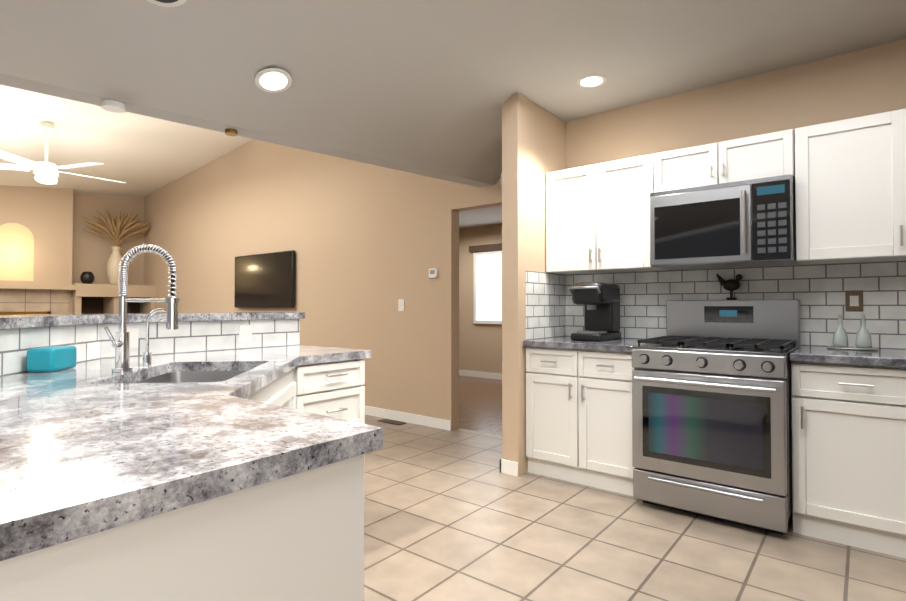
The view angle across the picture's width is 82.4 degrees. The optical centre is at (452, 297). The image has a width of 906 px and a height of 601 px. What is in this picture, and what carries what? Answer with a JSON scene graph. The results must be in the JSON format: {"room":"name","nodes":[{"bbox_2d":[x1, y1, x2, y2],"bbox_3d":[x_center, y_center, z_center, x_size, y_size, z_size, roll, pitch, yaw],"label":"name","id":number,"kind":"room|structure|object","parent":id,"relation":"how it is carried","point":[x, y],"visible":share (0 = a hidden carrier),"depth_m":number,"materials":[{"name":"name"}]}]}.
{"room":"kitchen","nodes":[
{"label":"kitchen","id":0,"kind":"room"},
{"bbox_2d":[0,185,155,314],"bbox_3d":[-7.504,-0.897,6.355,0.710,4.300,6.920,-1,-1,38],"label":"wall","id":1,"kind":"structure","parent":0,"point":[51,250],"depth_m":7.94,"materials":[{"name":"beige paint"}]},
{"bbox_2d":[80,272,94,283],"bbox_3d":[-5.842,-0.317,8.269,0.190,0.200,0.190,-1,-1,38],"label":"decorative ball","id":2,"kind":"object","parent":1,"relation":"on","point":[87,277],"visible":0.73,"depth_m":8.21,"materials":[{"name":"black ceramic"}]},
{"bbox_2d":[80,207,149,284],"bbox_3d":[-5.575,-0.849,8.570,0.432,1.275,0.996,-1,-1,38],"label":"vase","id":3,"kind":"object","parent":1,"relation":"on","point":[111,227],"visible":1,"depth_m":8.52,"materials":[{"name":"beige ceramic"}]},
{"bbox_2d":[127,306,133,312],"bbox_3d":[-5.687,0.283,8.551,0.200,0.290,0.748,-1,-1,38],"label":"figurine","id":4,"kind":"object","parent":1,"relation":"in","point":[129,309],"visible":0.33,"depth_m":8.74,"materials":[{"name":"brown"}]},
{"bbox_2d":[0,73,491,187],"bbox_3d":[-2.316,-2.068,2.251,7.046,2.090,0.158,1,-1,-42],"label":"soffit","id":5,"kind":"structure","parent":0,"point":[38,87],"depth_m":3.05,"materials":[{"name":"grey paint"}]},
{"bbox_2d":[101,100,125,112],"bbox_3d":[-1.776,-1.000,2.708,0.110,0.029,0.110,-1,-1,38],"label":"smoke detector","id":6,"kind":"object","parent":5,"relation":"attached to","point":[113,106],"visible":1,"depth_m":2.68,"materials":[{"name":"white plastic"}]},
{"bbox_2d":[225,128,236,135],"bbox_3d":[-1.336,-0.996,3.116,0.070,0.024,0.070,-1,-1,38],"label":"smoke detector","id":7,"kind":"object","parent":5,"relation":"attached to","point":[230,132],"visible":1,"depth_m":3.10,"materials":[{"name":"gold metal"}]},
{"bbox_2d":[0,0,905,195],"bbox_3d":[-3.359,-1.802,3.075,11.300,1.584,6.920,-1,-1,38],"label":"ceiling","id":8,"kind":"structure","parent":0,"point":[432,85],"depth_m":2.87,"materials":[{"name":"white paint"}]},
{"bbox_2d":[0,122,124,184],"bbox_3d":[-4.288,-1.529,5.528,1.448,0.648,1.393,-1,-1,38],"label":"ceiling fan","id":9,"kind":"object","parent":8,"relation":"hanging from","point":[46,172],"visible":1,"depth_m":5.41,"materials":[{"name":"white plastic"}]},
{"bbox_2d":[147,0,186,6],"bbox_3d":[-1.172,-1.248,2.090,0.184,0.056,0.190,-1,-1,38],"label":"recessed light","id":10,"kind":"object","parent":8,"relation":"in","point":[168,3],"visible":0.92,"depth_m":2.16,"materials":[{"name":"white plastic"}]},
{"bbox_2d":[255,68,291,92],"bbox_3d":[-0.957,-1.157,2.760,0.181,0.064,0.189,-1,-1,38],"label":"recessed light","id":11,"kind":"object","parent":8,"relation":"in","point":[273,80],"visible":1,"depth_m":2.75,"materials":[{"name":"white plastic"}]},
{"bbox_2d":[577,74,606,87],"bbox_3d":[0.903,-1.411,3.374,0.190,0.008,0.190,-1,-1,38],"label":"recessed light","id":12,"kind":"object","parent":8,"relation":"in","point":[591,81],"visible":1,"depth_m":3.36,"materials":[{"name":"white plastic"}]},
{"bbox_2d":[459,224,501,373],"bbox_3d":[0.904,-0.019,8.090,6.540,2.600,0.120,-1,-1,38],"label":"wall","id":13,"kind":"structure","parent":0,"point":[480,347],"depth_m":8.46,"materials":[{"name":"beige paint"}]},
{"bbox_2d":[459,370,501,379],"bbox_3d":[0.861,1.235,8.016,6.300,0.090,0.013,-1,-1,38],"label":"baseboard","id":14,"kind":"structure","parent":13,"relation":"attached to","point":[480,374],"depth_m":8.34,"materials":[{"name":"white wood"}]},
{"bbox_2d":[469,243,501,323],"bbox_3d":[0.766,-0.219,8.081,1.240,1.260,0.068,-1,-1,38],"label":"room window","id":15,"kind":"structure","parent":13,"relation":"in","point":[487,287],"depth_m":8.27,"materials":[{"name":"white glass"}]},
{"bbox_2d":[459,205,501,228],"bbox_3d":[-0.017,-1.217,6.951,6.540,0.080,3.080,-1,-1,38],"label":"ceiling","id":16,"kind":"structure","parent":0,"point":[487,216],"depth_m":7.53,"materials":[{"name":"white paint"}]},
{"bbox_2d":[143,39,905,429],"bbox_3d":[-1.169,-0.905,5.817,11.300,4.300,0.120,-1,-1,38],"label":"wall","id":17,"kind":"structure","parent":0,"point":[369,245],"depth_m":5.31,"materials":[{"name":"beige paint"}]},
{"bbox_2d":[234,250,294,307],"bbox_3d":[-2.459,-0.221,6.714,1.350,0.700,0.060,-1,-1,38],"label":"wall-mounted tv","id":18,"kind":"object","parent":17,"relation":"attached to","point":[265,280],"visible":0.96,"depth_m":6.63,"materials":[{"name":"black plastic"}]},
{"bbox_2d":[398,299,403,310],"bbox_3d":[-0.521,0.075,5.201,0.080,0.120,0.010,-1,-1,38],"label":"switch plate","id":19,"kind":"object","parent":17,"relation":"attached to","point":[400,304],"visible":1,"depth_m":5.20,"materials":[{"name":"white plastic"}]},
{"bbox_2d":[429,268,437,277],"bbox_3d":[-0.189,-0.235,4.933,0.100,0.090,0.024,-1,-1,38],"label":"thermostat","id":20,"kind":"object","parent":17,"relation":"attached to","point":[433,272],"visible":1,"depth_m":4.92,"materials":[{"name":"white plastic"}]},
{"bbox_2d":[365,406,517,475],"bbox_3d":[-2.324,1.205,6.155,7.628,0.090,0.733,-1,-1,38],"label":"baseboard","id":21,"kind":"structure","parent":17,"relation":"attached to","point":[509,467],"depth_m":4.99,"materials":[{"name":"white wood"}]},
{"bbox_2d":[546,154,665,273],"bbox_3d":[1.080,-0.560,3.700,0.775,0.740,0.368,-1,-1,38],"label":"upper cabinet","id":22,"kind":"object","parent":17,"relation":"attached to","point":[597,218],"visible":1,"depth_m":3.57,"materials":[{"name":"white paint"}]},
{"bbox_2d":[525,260,905,348],"bbox_3d":[1.813,-0.202,2.963,2.850,1.000,0.620,-1,-1,38],"label":"tile backsplash","id":23,"kind":"structure","parent":17,"relation":"attached to","point":[816,290],"depth_m":3.27,"materials":[{"name":"white tile"}]},
{"bbox_2d":[845,290,862,311],"bbox_3d":[2.293,0.018,2.957,0.080,0.120,0.009,-1,-1,38],"label":"outlet","id":24,"kind":"object","parent":23,"relation":"attached to","point":[853,300],"visible":1,"depth_m":2.95,"materials":[{"name":"brown metal"}]},
{"bbox_2d":[654,129,794,191],"bbox_3d":[1.684,-0.805,3.224,0.760,0.265,0.368,-1,-1,38],"label":"upper cabinet","id":25,"kind":"object","parent":17,"relation":"attached to","point":[772,154],"visible":0.9,"depth_m":3.08,"materials":[{"name":"white paint"}]},
{"bbox_2d":[650,174,798,269],"bbox_3d":[1.649,-0.432,3.174,0.756,0.468,0.481,-1,-1,38],"label":"microwave","id":26,"kind":"object","parent":25,"relation":"attached to","point":[748,223],"visible":0.98,"depth_m":3.00,"materials":[{"name":"silver metal"}]},
{"bbox_2d":[795,109,905,264],"bbox_3d":[2.182,-0.574,2.849,0.475,0.740,0.330,-1,-1,38],"label":"upper cabinet","id":27,"kind":"object","parent":17,"relation":"attached to","point":[850,190],"visible":1,"depth_m":2.70,"materials":[{"name":"white paint"}]},
{"bbox_2d":[502,93,564,475],"bbox_3d":[0.617,-0.095,3.849,0.128,2.615,0.720,-1,-1,38],"label":"wall","id":28,"kind":"structure","parent":0,"point":[533,143],"depth_m":3.59,"materials":[{"name":"beige paint"}]},
{"bbox_2d":[364,375,905,600],"bbox_3d":[-2.363,1.250,4.279,11.300,0.060,10.120,-1,-1,38],"label":"floor","id":29,"kind":"structure","parent":0,"point":[454,515],"depth_m":2.51,"materials":[{"name":"beige tile"}]},
{"bbox_2d":[0,352,379,600],"bbox_3d":[-0.842,0.642,1.822,2.090,1.075,1.950,-1,-1,38],"label":"base cabinet","id":30,"kind":"object","parent":29,"relation":"on","point":[219,456],"depth_m":0.88,"materials":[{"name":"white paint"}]},
{"bbox_2d":[0,312,370,387],"bbox_3d":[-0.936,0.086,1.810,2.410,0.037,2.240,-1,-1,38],"label":"tile backsplash","id":31,"kind":"structure","parent":30,"relation":"on","point":[220,339],"depth_m":2.37,"materials":[{"name":"white tile"}]},
{"bbox_2d":[104,244,179,371],"bbox_3d":[-1.130,0.035,1.859,0.176,0.460,0.227,-1,-1,38],"label":"faucet","id":32,"kind":"object","parent":31,"relation":"on","point":[121,343],"visible":1,"depth_m":1.87,"materials":[{"name":"silver metal"}]},
{"bbox_2d":[142,308,175,364],"bbox_3d":[-1.178,0.154,2.071,0.094,0.227,0.094,-1,-1,38],"label":"tap","id":33,"kind":"object","parent":31,"relation":"on","point":[147,357],"visible":0.77,"depth_m":2.06,"materials":[{"name":"silver metal"}]},
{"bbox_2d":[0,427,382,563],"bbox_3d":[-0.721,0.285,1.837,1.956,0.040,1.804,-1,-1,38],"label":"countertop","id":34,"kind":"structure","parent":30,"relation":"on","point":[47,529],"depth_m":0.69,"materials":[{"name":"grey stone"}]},
{"bbox_2d":[26,346,76,371],"bbox_3d":[-1.470,0.223,1.899,0.090,0.084,0.150,0,-1,-7],"label":"box","id":35,"kind":"object","parent":34,"relation":"on","point":[49,359],"visible":0.96,"depth_m":1.84,"materials":[{"name":"teal plastic"}]},
{"bbox_2d":[377,419,405,424],"bbox_3d":[-0.606,1.229,5.125,0.300,0.008,0.110,-1,-1,38],"label":"floor vent","id":36,"kind":"object","parent":29,"relation":"in","point":[389,421],"visible":0.9,"depth_m":5.13,"materials":[{"name":"brown"}]},
{"bbox_2d":[523,336,647,495],"bbox_3d":[0.986,0.751,3.562,0.774,0.915,0.668,-1,-1,38],"label":"base cabinet","id":37,"kind":"object","parent":29,"relation":"on","point":[578,412],"visible":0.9,"depth_m":3.32,"materials":[{"name":"white paint"}]},
{"bbox_2d":[569,282,620,340],"bbox_3d":[0.997,0.093,3.624,0.220,0.400,0.414,-1,-1,38],"label":"coffee maker","id":38,"kind":"object","parent":37,"relation":"on","point":[600,301],"visible":1,"depth_m":3.56,"materials":[{"name":"black plastic"}]},
{"bbox_2d":[632,299,800,534],"bbox_3d":[1.540,0.604,3.022,0.756,1.190,0.828,-1,-1,38],"label":"range","id":39,"kind":"object","parent":29,"relation":"on","point":[711,414],"visible":1,"depth_m":2.76,"materials":[{"name":"silver metal"}]},
{"bbox_2d":[716,274,742,299],"bbox_3d":[1.773,-0.072,3.319,0.153,0.171,0.060,-1,-1,38],"label":"figurine","id":40,"kind":"object","parent":39,"relation":"on","point":[731,285],"visible":0.96,"depth_m":3.30,"materials":[{"name":"brown metal"}]},
{"bbox_2d":[791,361,905,557],"bbox_3d":[2.107,0.758,2.696,0.520,0.874,0.630,-1,-1,38],"label":"base cabinet","id":41,"kind":"object","parent":29,"relation":"on","point":[848,407],"depth_m":2.47,"materials":[{"name":"white paint"}]},
{"bbox_2d":[790,345,905,368],"bbox_3d":[2.401,0.295,2.450,1.296,0.040,0.660,-1,-1,38],"label":"countertop","id":42,"kind":"structure","parent":41,"relation":"on","point":[892,358],"depth_m":2.52,"materials":[{"name":"grey stone"}]},
{"bbox_2d":[827,314,877,350],"bbox_3d":[2.169,0.185,2.815,0.220,0.189,0.100,-1,-1,38],"label":"oil bottles","id":43,"kind":"object","parent":42,"relation":"on","point":[863,341],"visible":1,"depth_m":2.79,"materials":[{"name":"clear glass"}]}
]}

